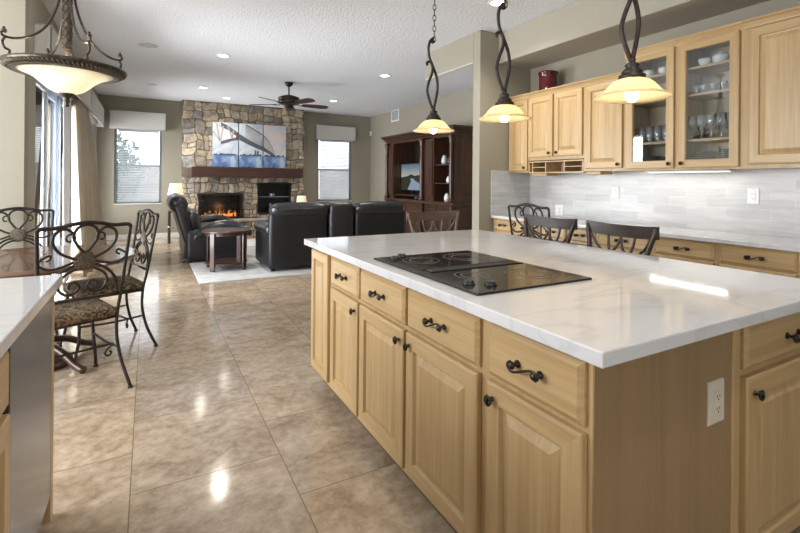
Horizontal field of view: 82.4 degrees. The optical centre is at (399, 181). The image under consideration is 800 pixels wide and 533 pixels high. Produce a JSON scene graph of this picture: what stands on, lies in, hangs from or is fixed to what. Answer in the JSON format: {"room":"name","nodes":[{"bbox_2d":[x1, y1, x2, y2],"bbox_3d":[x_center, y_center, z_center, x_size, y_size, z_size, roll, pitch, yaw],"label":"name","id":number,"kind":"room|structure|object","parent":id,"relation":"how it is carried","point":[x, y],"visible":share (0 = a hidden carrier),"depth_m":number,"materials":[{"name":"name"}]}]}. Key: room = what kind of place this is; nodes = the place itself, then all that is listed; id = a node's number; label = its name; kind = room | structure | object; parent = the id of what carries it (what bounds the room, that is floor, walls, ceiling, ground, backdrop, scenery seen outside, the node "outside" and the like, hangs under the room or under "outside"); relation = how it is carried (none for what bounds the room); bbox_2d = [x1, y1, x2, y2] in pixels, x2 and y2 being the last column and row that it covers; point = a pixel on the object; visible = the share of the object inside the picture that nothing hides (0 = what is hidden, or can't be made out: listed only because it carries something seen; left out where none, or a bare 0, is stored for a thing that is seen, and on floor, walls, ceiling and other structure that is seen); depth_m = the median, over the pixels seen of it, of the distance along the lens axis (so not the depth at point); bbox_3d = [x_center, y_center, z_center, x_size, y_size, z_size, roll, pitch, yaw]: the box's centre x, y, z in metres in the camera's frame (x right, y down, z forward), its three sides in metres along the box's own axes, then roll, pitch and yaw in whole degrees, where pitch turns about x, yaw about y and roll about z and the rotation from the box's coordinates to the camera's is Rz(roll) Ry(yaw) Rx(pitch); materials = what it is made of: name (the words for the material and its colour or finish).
{"room":"kitchen","nodes":[
{"label":"kitchen","id":0,"kind":"room"},
{"bbox_2d":[0,0,28,249],"bbox_3d":[-4.247,-0.271,3.429,2.270,3.050,0.150,0,0,-29],"label":"wall","id":1,"kind":"structure","parent":0,"point":[14,14],"depth_m":3.88,"materials":[{"name":"beige paint"}]},
{"bbox_2d":[27,0,97,246],"bbox_3d":[-4.864,-0.276,6.744,0.150,3.050,6.250,0,0,-29],"label":"wall","id":2,"kind":"structure","parent":0,"point":[38,12],"depth_m":4.21,"materials":[{"name":"beige paint"}]},
{"bbox_2d":[35,79,72,274],"bbox_3d":[-4.145,0.045,5.434,0.090,2.420,2.680,0,0,-29],"label":"door","id":3,"kind":"structure","parent":2,"relation":"in","point":[49,103],"depth_m":5.47,"materials":[{"name":"white glass"}]},
{"bbox_2d":[34,23,91,111],"bbox_3d":[-4.144,-1.290,5.743,0.139,0.372,3.390,0,0,-29],"label":"window valance","id":4,"kind":"object","parent":2,"relation":"attached to","point":[47,38],"visible":0.46,"depth_m":4.29,"materials":[{"name":"fabric"}]},
{"bbox_2d":[62,98,70,283],"bbox_3d":[-4.172,0.068,5.733,0.038,2.336,0.632,0,0,-29],"label":"sheer curtain","id":5,"kind":"object","parent":4,"relation":"hanging from","point":[66,110],"visible":0.76,"depth_m":5.60,"materials":[{"name":"white fabric"}]},
{"bbox_2d":[71,99,106,276],"bbox_3d":[-4.476,0.065,6.600,0.384,2.336,1.603,0,0,-29],"label":"curtain","id":6,"kind":"object","parent":4,"relation":"hanging from","point":[86,199],"visible":0.86,"depth_m":6.22,"materials":[{"name":"beige fabric"}]},
{"bbox_2d":[89,89,104,126],"bbox_3d":[-5.568,-1.302,8.326,0.139,0.372,2.430,0,0,-29],"label":"window valance","id":7,"kind":"object","parent":2,"relation":"attached to","point":[97,109],"visible":0.68,"depth_m":8.18,"materials":[{"name":"fabric"}]},
{"bbox_2d":[97,95,369,234],"bbox_3d":[-3.603,-0.265,11.093,6.560,3.050,0.150,0,0,-29],"label":"wall","id":8,"kind":"structure","parent":0,"point":[171,139],"depth_m":10.17,"materials":[{"name":"beige paint"}]},
{"bbox_2d":[109,110,165,131],"bbox_3d":[-5.613,-1.298,9.809,1.048,0.380,0.159,0,0,-29],"label":"window valance","id":9,"kind":"object","parent":8,"relation":"attached to","point":[127,120],"visible":1,"depth_m":9.74,"materials":[{"name":"fabric"}]},
{"bbox_2d":[113,128,161,204],"bbox_3d":[-5.672,-0.333,9.912,0.910,1.650,0.120,0,0,-29],"label":"window","id":10,"kind":"structure","parent":8,"relation":"in","point":[160,139],"depth_m":9.84,"materials":[{"name":"white metal"}]},
{"bbox_2d":[117,129,158,201],"bbox_3d":[-5.662,-0.332,9.895,0.774,1.570,0.036,0,0,-29],"label":"window blind","id":11,"kind":"object","parent":10,"relation":"attached to","point":[138,155],"visible":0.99,"depth_m":9.89,"materials":[{"name":"white plastic"}]},
{"bbox_2d":[106,232,178,240],"bbox_3d":[-3.575,1.205,11.020,6.260,0.110,0.018,0,0,-29],"label":"baseboard","id":12,"kind":"structure","parent":8,"relation":"attached to","point":[173,234],"depth_m":9.88,"materials":[{"name":"white paint"}]},
{"bbox_2d":[317,139,351,201],"bbox_3d":[-1.738,-0.300,12.082,0.960,1.650,0.120,0,0,-29],"label":"window","id":13,"kind":"structure","parent":8,"relation":"in","point":[349,159],"depth_m":12.19,"materials":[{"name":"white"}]},
{"bbox_2d":[319,140,349,199],"bbox_3d":[-1.728,-0.299,12.064,0.824,1.570,0.036,0,0,-29],"label":"window blind","id":14,"kind":"object","parent":13,"relation":"attached to","point":[342,190],"visible":0.98,"depth_m":12.06,"materials":[{"name":"white plastic"}]},
{"bbox_2d":[315,125,355,141],"bbox_3d":[-1.687,-1.260,11.974,1.091,0.370,0.159,0,0,-29],"label":"window valance","id":15,"kind":"object","parent":8,"relation":"attached to","point":[325,132],"visible":1,"depth_m":11.89,"materials":[{"name":"fabric"}]},
{"bbox_2d":[42,0,577,116],"bbox_3d":[-1.148,-1.820,4.315,8.730,0.100,14.280,0,0,-29],"label":"ceiling","id":16,"kind":"structure","parent":0,"point":[338,50],"depth_m":5.91,"materials":[{"name":"white paint"}]},
{"bbox_2d":[0,0,126,106],"bbox_3d":[-2.340,-1.152,3.215,0.729,1.255,0.729,0,0,-24],"label":"chandelier","id":17,"kind":"object","parent":16,"relation":"hanging from","point":[66,75],"visible":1,"depth_m":3.10,"materials":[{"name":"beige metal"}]},
{"bbox_2d":[138,43,157,47],"bbox_3d":[-3.309,-1.785,6.002,0.236,0.006,0.236,0,0,-29],"label":"ceiling speaker","id":18,"kind":"object","parent":16,"relation":"attached to","point":[147,45],"visible":1,"depth_m":5.99,"materials":[{"name":"grey plastic"}]},
{"bbox_2d":[250,82,327,110],"bbox_3d":[-1.943,-1.486,8.240,1.348,0.580,1.417,0,0,-29],"label":"ceiling fan","id":19,"kind":"object","parent":16,"relation":"hanging from","point":[289,101],"visible":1,"depth_m":8.13,"materials":[{"name":"brown wood"}]},
{"bbox_2d":[413,0,453,133],"bbox_3d":[0.220,-1.033,2.926,0.268,1.450,0.268,0,0,-3],"label":"pendant light","id":20,"kind":"object","parent":16,"relation":"hanging from","point":[433,124],"visible":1,"depth_m":2.92,"materials":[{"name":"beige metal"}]},
{"bbox_2d":[487,0,507,6],"bbox_3d":[0.954,-1.747,4.472,0.196,0.010,0.196,0,0,-29],"label":"recessed light","id":21,"kind":"object","parent":16,"relation":"in","point":[494,3],"visible":0.74,"depth_m":4.46,"materials":[{"name":"white paint"}]},
{"bbox_2d":[478,0,531,122],"bbox_3d":[0.541,-1.030,2.344,0.268,1.450,0.268,0,0,-3],"label":"pendant light","id":22,"kind":"object","parent":16,"relation":"hanging from","point":[504,110],"visible":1,"depth_m":2.33,"materials":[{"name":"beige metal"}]},
{"bbox_2d":[593,0,672,103],"bbox_3d":[0.882,-1.028,1.726,0.268,1.450,0.268,0,0,-3],"label":"pendant light","id":23,"kind":"object","parent":16,"relation":"hanging from","point":[632,86],"visible":1,"depth_m":1.72,"materials":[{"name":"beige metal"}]},
{"bbox_2d":[39,237,799,532],"bbox_3d":[-1.174,1.320,4.315,8.730,0.080,14.280,0,0,-29],"label":"floor","id":24,"kind":"structure","parent":0,"point":[227,424],"depth_m":2.37,"materials":[{"name":"tile"}]},
{"bbox_2d":[0,350,10,532],"bbox_3d":[-1.122,0.842,0.781,0.652,0.877,0.605,0,0,-29],"label":"base cabinet","id":25,"kind":"object","parent":24,"relation":"on","point":[5,419],"visible":0.8,"depth_m":1.12,"materials":[{"name":"brown wood"}]},
{"bbox_2d":[0,274,62,358],"bbox_3d":[-1.379,0.383,0.849,1.010,0.038,1.615,0,0,-29],"label":"countertop","id":26,"kind":"structure","parent":25,"relation":"on","point":[22,299],"depth_m":1.41,"materials":[{"name":"white stone"}]},
{"bbox_2d":[2,297,51,532],"bbox_3d":[-1.417,0.842,1.308,0.584,0.872,0.592,0,0,-29],"label":"dishwasher","id":27,"kind":"object","parent":24,"relation":"on","point":[29,406],"visible":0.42,"depth_m":1.41,"materials":[{"name":"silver metal"}]},
{"bbox_2d":[0,207,58,343],"bbox_3d":[-3.026,0.739,3.624,0.521,1.051,0.567,0,0,-41],"label":"dining chair","id":28,"kind":"object","parent":24,"relation":"on","point":[19,234],"visible":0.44,"depth_m":3.82,"materials":[{"name":"brown metal"}]},
{"bbox_2d":[41,293,54,524],"bbox_3d":[-1.588,0.838,1.587,0.614,0.877,0.050,0,0,-29],"label":"peninsula end panel","id":29,"kind":"object","parent":24,"relation":"on","point":[48,514],"visible":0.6,"depth_m":1.72,"materials":[{"name":"brown wood"}]},
{"bbox_2d":[0,245,139,373],"bbox_3d":[-2.493,0.894,3.140,1.224,0.753,1.224,0,0,-29],"label":"dining table","id":30,"kind":"object","parent":24,"relation":"on","point":[16,262],"visible":0.37,"depth_m":3.10,"materials":[{"name":"brown wood"}]},
{"bbox_2d":[34,220,132,388],"bbox_3d":[-2.020,0.748,2.792,0.567,1.051,0.521,0,0,37],"label":"dining chair","id":31,"kind":"object","parent":24,"relation":"on","point":[71,312],"visible":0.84,"depth_m":2.70,"materials":[{"name":"brown metal"}]},
{"bbox_2d":[54,296,115,327],"bbox_3d":[-2.046,0.791,2.812,0.464,0.070,0.457,0,0,37],"label":"seat cushion","id":32,"kind":"object","parent":31,"relation":"on","point":[81,312],"depth_m":2.74,"materials":[{"name":"brown fabric"}]},
{"bbox_2d":[58,209,158,359],"bbox_3d":[-2.243,0.746,3.529,0.521,1.051,0.567,0,0,44],"label":"dining chair","id":33,"kind":"object","parent":24,"relation":"on","point":[131,284],"visible":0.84,"depth_m":3.52,"materials":[{"name":"brown metal"}]},
{"bbox_2d":[62,275,142,297],"bbox_3d":[-2.266,0.789,3.505,0.457,0.070,0.464,0,0,44],"label":"seat cushion","id":34,"kind":"object","parent":33,"relation":"on","point":[131,284],"depth_m":3.42,"materials":[{"name":"brown fabric"}]},
{"bbox_2d":[168,210,171,243],"bbox_3d":[-4.611,0.922,9.384,0.280,0.659,0.400,0,0,-29],"label":"end table","id":35,"kind":"object","parent":24,"relation":"on","point":[169,211],"visible":0.44,"depth_m":9.16,"materials":[{"name":"brown wood"}]},
{"bbox_2d":[168,181,183,194],"bbox_3d":[-4.606,0.294,9.384,0.294,0.595,0.294,0,0,-29],"label":"table lamp","id":36,"kind":"object","parent":35,"relation":"on","point":[173,187],"visible":0.56,"depth_m":9.29,"materials":[{"name":"beige fabric"}]},
{"bbox_2d":[181,100,304,236],"bbox_3d":[-3.561,-0.261,10.634,2.790,3.084,0.685,0,0,-29],"label":"stone fireplace","id":37,"kind":"object","parent":24,"relation":"on","point":[241,194],"visible":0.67,"depth_m":10.57,"materials":[{"name":"brown stone"}]},
{"bbox_2d":[212,122,237,166],"bbox_3d":[-3.982,-0.837,10.405,0.564,1.012,0.036,0,0,-29],"label":"panel","id":38,"kind":"object","parent":37,"relation":"on","point":[225,135],"visible":1,"depth_m":10.39,"materials":[{"name":"fabric"}]},
{"bbox_2d":[239,123,262,167],"bbox_3d":[-3.485,-0.833,10.681,0.531,1.012,0.034,0,0,-29],"label":"panel","id":39,"kind":"object","parent":37,"relation":"on","point":[250,135],"visible":1,"depth_m":10.66,"materials":[{"name":"fabric"}]},
{"bbox_2d":[263,125,285,167],"bbox_3d":[-3.002,-0.829,10.947,0.528,1.012,0.034,0,0,-29],"label":"panel","id":40,"kind":"object","parent":37,"relation":"on","point":[274,137],"visible":1,"depth_m":10.93,"materials":[{"name":"fabric"}]},
{"bbox_2d":[189,239,311,283],"bbox_3d":[-1.692,1.269,8.397,4.035,0.014,4.070,0,0,-29],"label":"area rug","id":41,"kind":"object","parent":24,"relation":"on","point":[254,269],"visible":0.18,"depth_m":6.40,"materials":[{"name":"white carpet"}]},
{"bbox_2d":[166,193,251,262],"bbox_3d":[-3.319,0.725,7.840,1.216,1.046,1.759,0,0,-29],"label":"leather loveseat","id":42,"kind":"object","parent":41,"relation":"on","point":[192,242],"visible":0.87,"depth_m":7.10,"materials":[{"name":"black leather"}]},
{"bbox_2d":[186,208,200,229],"bbox_3d":[-3.390,0.644,7.406,0.288,0.428,0.734,0,0,-29],"label":"cushion","id":43,"kind":"object","parent":42,"relation":"on","point":[194,219],"depth_m":7.13,"materials":[{"name":"black leather"}]},
{"bbox_2d":[201,227,250,271],"bbox_3d":[-2.513,0.974,6.613,0.670,0.562,0.670,0,0,-29],"label":"side table","id":44,"kind":"object","parent":41,"relation":"on","point":[240,232],"visible":1,"depth_m":6.49,"materials":[{"name":"brown wood"}]},
{"bbox_2d":[204,257,246,265],"bbox_3d":[-2.514,1.158,6.613,0.580,0.023,0.580,0,0,-29],"label":"shelf","id":45,"kind":"object","parent":44,"relation":"attached to","point":[229,261],"depth_m":6.52,"materials":[{"name":"brown wood"}]},
{"bbox_2d":[254,201,404,271],"bbox_3d":[-1.074,0.783,7.201,2.244,0.966,1.031,0,0,-29],"label":"leather sofa","id":46,"kind":"object","parent":41,"relation":"on","point":[279,243],"visible":0.64,"depth_m":6.60,"materials":[{"name":"black leather"}]},
{"bbox_2d":[311,249,342,402],"bbox_3d":[-0.220,0.850,2.909,0.623,0.877,0.340,0,0,-29],"label":"base cabinet","id":47,"kind":"object","parent":24,"relation":"on","point":[321,283],"visible":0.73,"depth_m":2.73,"materials":[{"name":"brown wood"}]},
{"bbox_2d":[330,257,373,437],"bbox_3d":[-0.050,0.851,2.571,0.652,0.877,0.415,0,0,-29],"label":"base cabinet","id":48,"kind":"object","parent":24,"relation":"on","point":[345,291],"visible":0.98,"depth_m":2.39,"materials":[{"name":"brown wood"}]},
{"bbox_2d":[358,269,421,493],"bbox_3d":[0.163,0.853,2.186,0.652,0.877,0.465,0,0,-29],"label":"base cabinet","id":49,"kind":"object","parent":24,"relation":"on","point":[383,310],"visible":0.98,"depth_m":2.00,"materials":[{"name":"brown wood"}]},
{"bbox_2d":[381,124,472,232],"bbox_3d":[0.522,0.144,9.401,0.656,2.300,2.820,0,0,-29],"label":"entertainment center","id":50,"kind":"object","parent":24,"relation":"on","point":[426,149],"visible":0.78,"depth_m":8.81,"materials":[{"name":"brown wood"}]},
{"bbox_2d":[401,163,419,194],"bbox_3d":[0.284,-0.058,9.851,0.150,0.680,0.920,0,0,-29],"label":"television","id":51,"kind":"object","parent":50,"relation":"on","point":[410,180],"visible":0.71,"depth_m":9.86,"materials":[{"name":"black plastic"}]},
{"bbox_2d":[384,198,471,205],"bbox_3d":[0.546,0.405,9.416,0.596,0.060,2.680,0,0,-29],"label":"shelf","id":52,"kind":"object","parent":50,"relation":"attached to","point":[410,201],"depth_m":8.83,"materials":[{"name":"brown wood"}]},
{"bbox_2d":[406,210,459,232],"bbox_3d":[0.385,0.783,3.990,0.539,1.026,0.546,0,0,-21],"label":"bar stool","id":53,"kind":"object","parent":24,"relation":"on","point":[411,216],"visible":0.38,"depth_m":4.21,"materials":[{"name":"brown wood"}]},
{"bbox_2d":[402,288,486,532],"bbox_3d":[0.392,0.855,1.770,0.652,0.877,0.485,0,0,-29],"label":"base cabinet","id":54,"kind":"object","parent":24,"relation":"on","point":[445,347],"visible":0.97,"depth_m":1.57,"materials":[{"name":"brown wood"}]},
{"bbox_2d":[493,218,515,234],"bbox_3d":[1.409,0.865,5.321,0.622,0.874,0.370,0,0,-29],"label":"base cabinet","id":55,"kind":"object","parent":24,"relation":"on","point":[499,225],"visible":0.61,"depth_m":5.19,"materials":[{"name":"brown wood"}]},
{"bbox_2d":[508,203,550,240],"bbox_3d":[1.379,0.750,4.343,0.567,1.104,0.495,0,0,-37],"label":"dining chair","id":56,"kind":"object","parent":24,"relation":"on","point":[539,208],"visible":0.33,"depth_m":4.19,"materials":[{"name":"brown metal"}]},
{"bbox_2d":[484,321,593,532],"bbox_3d":[0.603,0.857,1.388,0.652,0.877,0.388,0,0,-29],"label":"base cabinet","id":57,"kind":"object","parent":24,"relation":"on","point":[538,400],"visible":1,"depth_m":1.22,"materials":[{"name":"brown wood"}]},
{"bbox_2d":[304,229,799,368],"bbox_3d":[0.529,0.398,2.322,1.405,0.038,2.217,0,0,-29],"label":"countertop","id":58,"kind":"structure","parent":57,"relation":"on","point":[633,306],"depth_m":1.54,"materials":[{"name":"white stone"}]},
{"bbox_2d":[374,250,591,295],"bbox_3d":[0.310,0.365,1.982,0.562,0.024,0.790,0,0,-29],"label":"cooktop","id":59,"kind":"object","parent":58,"relation":"in","point":[475,273],"visible":1,"depth_m":1.86,"materials":[{"name":"black glass"}]},
{"bbox_2d":[422,260,522,272],"bbox_3d":[0.325,0.367,1.991,0.498,0.004,0.068,0,0,-29],"label":"vent grille","id":60,"kind":"object","parent":59,"relation":"attached to","point":[508,262],"depth_m":1.97,"materials":[{"name":"black metal"}]},
{"bbox_2d":[524,214,577,243],"bbox_3d":[0.975,0.788,3.510,0.546,1.026,0.539,0,0,-29],"label":"bar stool","id":61,"kind":"object","parent":24,"relation":"on","point":[571,225],"visible":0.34,"depth_m":3.62,"materials":[{"name":"brown wood"}]},
{"bbox_2d":[516,221,597,247],"bbox_3d":[1.743,0.868,4.694,0.602,0.874,1.050,0,0,-29],"label":"base cabinet","id":62,"kind":"object","parent":24,"relation":"on","point":[579,236],"visible":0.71,"depth_m":4.42,"materials":[{"name":"brown wood"}]},
{"bbox_2d":[586,220,659,255],"bbox_3d":[1.262,0.790,2.947,0.546,1.026,0.539,0,0,-28],"label":"bar stool","id":63,"kind":"object","parent":24,"relation":"on","point":[652,234],"visible":0.3,"depth_m":3.04,"materials":[{"name":"brown wood"}]},
{"bbox_2d":[598,234,651,255],"bbox_3d":[2.128,0.871,4.018,0.622,0.874,0.505,0,0,-29],"label":"base cabinet","id":64,"kind":"object","parent":24,"relation":"on","point":[640,244],"visible":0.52,"depth_m":3.85,"materials":[{"name":"brown wood"}]},
{"bbox_2d":[592,329,739,532],"bbox_3d":[0.737,0.858,1.254,0.654,0.877,0.042,0,0,-29],"label":"island end panel","id":65,"kind":"object","parent":24,"relation":"on","point":[659,467],"visible":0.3,"depth_m":1.23,"materials":[{"name":"brown wood"}]},
{"bbox_2d":[707,377,723,425],"bbox_3d":[0.923,0.643,1.332,0.082,0.125,0.011,0,0,-29],"label":"wall outlet","id":66,"kind":"object","parent":65,"relation":"attached to","point":[715,388],"visible":1,"depth_m":1.32,"materials":[{"name":"beige plastic"}]},
{"bbox_2d":[714,390,720,414],"bbox_3d":[0.924,0.643,1.330,0.034,0.068,0.004,0,0,-29],"label":"receptacle","id":67,"kind":"object","parent":66,"relation":"attached to","point":[717,393],"depth_m":1.33,"materials":[{"name":"beige plastic"}]},
{"bbox_2d":[652,237,717,265],"bbox_3d":[2.366,0.873,3.585,0.622,0.874,0.483,0,0,-29],"label":"base cabinet","id":68,"kind":"object","parent":24,"relation":"on","point":[701,252],"visible":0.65,"depth_m":3.41,"materials":[{"name":"brown wood"}]},
{"bbox_2d":[718,243,799,278],"bbox_3d":[2.599,0.875,3.163,0.622,0.874,0.482,0,0,-29],"label":"base cabinet","id":69,"kind":"object","parent":24,"relation":"on","point":[762,260],"visible":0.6,"depth_m":3.00,"materials":[{"name":"brown wood"}]},
{"bbox_2d":[738,312,799,532],"bbox_3d":[1.171,0.861,1.789,0.620,0.877,0.652,0,0,-29],"label":"base cabinet","id":70,"kind":"object","parent":24,"relation":"on","point":[769,356],"visible":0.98,"depth_m":1.46,"materials":[{"name":"brown wood"}]},
{"bbox_3d":[2.950,0.878,2.527,0.623,0.874,0.970,0,0,-29],"label":"base cabinet","id":71,"kind":"object","parent":24,"relation":"on","visible":0},
{"bbox_2d":[491,214,799,251],"bbox_3d":[2.266,0.419,3.789,0.610,0.030,3.884,0,0,-29],"label":"countertop","id":72,"kind":"structure","parent":71,"relation":"on","point":[732,238],"depth_m":3.39,"materials":[{"name":"white stone"}]},
{"bbox_2d":[370,88,472,200],"bbox_3d":[0.979,-0.227,9.421,0.150,3.050,7.204,0,0,-29],"label":"wall","id":73,"kind":"structure","parent":0,"point":[457,108],"depth_m":10.86,"materials":[{"name":"beige paint"}]},
{"bbox_2d":[391,109,398,121],"bbox_3d":[-0.121,-1.631,11.269,0.015,0.300,0.400,0,0,-29],"label":"air vent","id":74,"kind":"object","parent":73,"relation":"in","point":[395,113],"visible":1,"depth_m":11.27,"materials":[{"name":"white plastic"}]},
{"bbox_2d":[472,30,530,231],"bbox_3d":[1.752,-0.220,5.808,1.985,3.050,0.130,0,0,-29],"label":"wall","id":75,"kind":"structure","parent":0,"point":[490,139],"depth_m":5.34,"materials":[{"name":"beige paint"}]},
{"bbox_2d":[425,62,472,80],"bbox_3d":[0.646,-1.401,5.864,0.098,0.008,1.046,0,0,-29],"label":"trim","id":76,"kind":"structure","parent":75,"relation":"attached to","point":[470,64],"depth_m":5.80,"materials":[{"name":"white paint"}]},
{"bbox_2d":[426,33,473,78],"bbox_3d":[0.648,-1.580,5.864,0.085,0.350,1.044,0,0,-29],"label":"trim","id":77,"kind":"structure","parent":75,"relation":"attached to","point":[458,53],"depth_m":5.75,"materials":[{"name":"beige paint"}]},
{"bbox_2d":[530,0,799,246],"bbox_3d":[3.355,-0.207,2.635,0.150,3.050,6.976,0,0,-29],"label":"wall","id":78,"kind":"structure","parent":0,"point":[608,60],"depth_m":4.59,"materials":[{"name":"beige paint"}]},
{"bbox_2d":[509,94,536,172],"bbox_3d":[1.510,-0.549,5.400,0.392,0.893,0.323,0,0,-29],"label":"upper cabinet","id":79,"kind":"object","parent":78,"relation":"attached to","point":[518,131],"visible":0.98,"depth_m":5.29,"materials":[{"name":"brown wood"}]},
{"bbox_2d":[526,81,584,160],"bbox_3d":[1.771,-0.612,4.928,0.392,0.763,0.755,0,0,-29],"label":"upper cabinet","id":80,"kind":"object","parent":78,"relation":"attached to","point":[556,125],"visible":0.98,"depth_m":4.80,"materials":[{"name":"brown wood"}]},
{"bbox_2d":[538,70,557,89],"bbox_3d":[1.672,-1.101,5.165,0.230,0.268,0.230,0,0,-29],"label":"vase","id":81,"kind":"object","parent":80,"relation":"on","point":[547,78],"visible":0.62,"depth_m":5.08,"materials":[{"name":"ceramic"}]},
{"bbox_2d":[529,159,586,172],"bbox_3d":[1.749,-0.155,4.918,0.250,0.130,0.745,0,0,-29],"label":"cubby shelf","id":82,"kind":"object","parent":80,"relation":"attached to","point":[560,166],"visible":0.84,"depth_m":4.97,"materials":[{"name":"brown wood"}]},
{"bbox_2d":[532,173,557,175],"bbox_3d":[1.624,-0.076,5.132,0.180,0.030,0.220,0,0,-29],"label":"mounting block","id":83,"kind":"object","parent":82,"relation":"attached to","point":[533,174],"visible":1,"depth_m":5.05,"materials":[{"name":"brown wood"}]},
{"bbox_2d":[555,204,563,215],"bbox_3d":[1.818,0.327,5.223,0.011,0.125,0.115,0,0,-29],"label":"wall outlet","id":84,"kind":"object","parent":78,"relation":"attached to","point":[558,208],"visible":1,"depth_m":5.22,"materials":[{"name":"white plastic"}]},
{"bbox_2d":[582,72,639,171],"bbox_3d":[2.062,-0.544,4.400,0.392,0.893,0.450,0,0,-29],"label":"upper cabinet","id":85,"kind":"object","parent":78,"relation":"attached to","point":[604,123],"visible":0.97,"depth_m":4.32,"materials":[{"name":"brown wood"}]},
{"bbox_2d":[587,171,611,174],"bbox_3d":[1.967,-0.083,4.510,0.180,0.030,0.160,0,0,-29],"label":"mounting block","id":86,"kind":"object","parent":85,"relation":"attached to","point":[589,172],"visible":1,"depth_m":4.45,"materials":[{"name":"brown wood"}]},
{"bbox_2d":[612,186,618,198],"bbox_3d":[2.164,0.113,4.597,0.012,0.125,0.085,0,0,-29],"label":"light switch","id":87,"kind":"object","parent":78,"relation":"attached to","point":[615,190],"visible":1,"depth_m":4.59,"materials":[{"name":"white plastic"}]},
{"bbox_2d":[499,0,768,68],"bbox_3d":[3.038,-1.555,2.539,0.519,0.360,6.826,0,0,-29],"label":"soffit","id":88,"kind":"structure","parent":78,"relation":"attached to","point":[580,27],"depth_m":4.36,"materials":[{"name":"beige paint"}]},
{"bbox_2d":[491,169,799,237],"bbox_3d":[2.487,0.143,3.414,0.614,0.525,4.776,0,0,-29],"label":"backsplash","id":89,"kind":"structure","parent":78,"relation":"attached to","point":[716,201],"depth_m":4.12,"materials":[{"name":"white tile"}]},
{"bbox_2d":[623,39,677,170],"bbox_3d":[2.281,-0.627,4.003,0.392,1.063,0.457,0,0,-29],"label":"upper cabinet","id":90,"kind":"object","parent":78,"relation":"attached to","point":[662,112],"visible":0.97,"depth_m":4.02,"materials":[{"name":"brown wood"}]},
{"bbox_2d":[634,99,665,108],"bbox_3d":[2.312,-0.692,4.019,0.300,0.018,0.421,0,0,-29],"label":"shelf","id":91,"kind":"object","parent":90,"relation":"attached to","point":[659,104],"depth_m":4.10,"materials":[{"name":"brown wood"}]},
{"bbox_2d":[634,141,665,146],"bbox_3d":[2.308,-0.330,4.019,0.300,0.018,0.421,0,0,-29],"label":"shelf","id":92,"kind":"object","parent":90,"relation":"attached to","point":[636,143],"depth_m":4.07,"materials":[{"name":"brown wood"}]},
{"bbox_2d":[646,73,665,83],"bbox_3d":[2.313,-0.907,4.019,0.300,0.018,0.421,0,0,-29],"label":"shelf","id":93,"kind":"object","parent":90,"relation":"attached to","point":[659,78],"depth_m":3.98,"materials":[{"name":"brown wood"}]},
{"bbox_2d":[645,169,734,172],"bbox_3d":[2.390,-0.085,3.807,0.080,0.019,0.680,0,0,-29],"label":"light","id":94,"kind":"object","parent":90,"relation":"attached to","point":[721,170],"visible":0.98,"depth_m":3.77,"materials":[{"name":"white plastic"}]},
{"bbox_2d":[649,171,730,172],"bbox_3d":[2.389,-0.077,3.807,0.040,0.005,0.640,0,0,-29],"label":"diffuser","id":95,"kind":"object","parent":94,"relation":"attached to","point":[649,171],"depth_m":3.83,"materials":[{"name":"white plastic"}]},
{"bbox_2d":[675,21,763,169],"bbox_3d":[2.507,-0.625,3.594,0.392,1.063,0.478,0,0,-29],"label":"upper cabinet","id":96,"kind":"object","parent":78,"relation":"attached to","point":[729,38],"visible":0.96,"depth_m":3.66,"materials":[{"name":"brown wood"}]},
{"bbox_2d":[698,57,713,64],"bbox_3d":[2.445,-0.949,3.655,0.093,0.068,0.105,0,0,-23],"label":"teacup","id":97,"kind":"object","parent":96,"relation":"on","point":[707,60],"visible":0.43,"depth_m":3.63,"materials":[{"name":"white ceramic"}]},
{"bbox_2d":[687,88,728,100],"bbox_3d":[2.537,-0.690,3.610,0.300,0.018,0.442,0,0,-29],"label":"shelf","id":98,"kind":"object","parent":96,"relation":"attached to","point":[723,94],"depth_m":3.66,"materials":[{"name":"brown wood"}]},
{"bbox_2d":[687,137,728,143],"bbox_3d":[2.534,-0.328,3.610,0.300,0.018,0.442,0,0,-29],"label":"shelf","id":99,"kind":"object","parent":96,"relation":"attached to","point":[717,140],"depth_m":3.65,"materials":[{"name":"brown wood"}]},
{"bbox_2d":[688,60,729,75],"bbox_3d":[2.539,-0.905,3.610,0.300,0.018,0.442,0,0,-29],"label":"shelf","id":100,"kind":"object","parent":96,"relation":"attached to","point":[720,68],"depth_m":3.66,"materials":[{"name":"brown wood"}]},
{"bbox_2d":[712,51,729,62],"bbox_3d":[2.503,-0.967,3.555,0.112,0.104,0.125,0,0,-43],"label":"teapot","id":101,"kind":"object","parent":96,"relation":"on","point":[721,56],"visible":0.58,"depth_m":3.52,"materials":[{"name":"white ceramic"}]},
{"bbox_2d":[747,188,759,203],"bbox_3d":[2.743,0.113,3.549,0.011,0.125,0.080,0,0,-29],"label":"wall outlet","id":102,"kind":"object","parent":78,"relation":"attached to","point":[753,194],"visible":1,"depth_m":3.54,"materials":[{"name":"white plastic"}]},
{"bbox_2d":[741,5,799,168],"bbox_3d":[2.762,-0.623,3.131,0.392,1.063,0.580,0,0,-29],"label":"upper cabinet","id":103,"kind":"object","parent":78,"relation":"attached to","point":[771,40],"visible":1,"depth_m":3.14,"materials":[{"name":"brown wood"}]},
{"label":"outside","id":104,"kind":"structure","parent":0,"visible":0},
{"bbox_3d":[-4.841,1.424,8.757,28.000,0.150,32.000,0,0,-29],"label":"ground","id":105,"kind":"structure","parent":104,"visible":0},
{"bbox_2d":[117,133,143,197],"bbox_3d":[-8.102,-0.105,12.220,2.274,2.868,2.242,0,0,-29],"label":"tree","id":106,"kind":"object","parent":105,"relation":"on","point":[120,133],"visible":0.04,"depth_m":12.28,"materials":[{"name":"green plant"}]},
{"bbox_2d":[117,167,347,200],"bbox_3d":[-4.035,0.356,7.312,24.000,2.000,16.700,0,0,-29],"label":"wall","id":107,"kind":"structure","parent":105,"relation":"on","point":[140,167],"depth_m":14.56,"materials":[{"name":"paint"}]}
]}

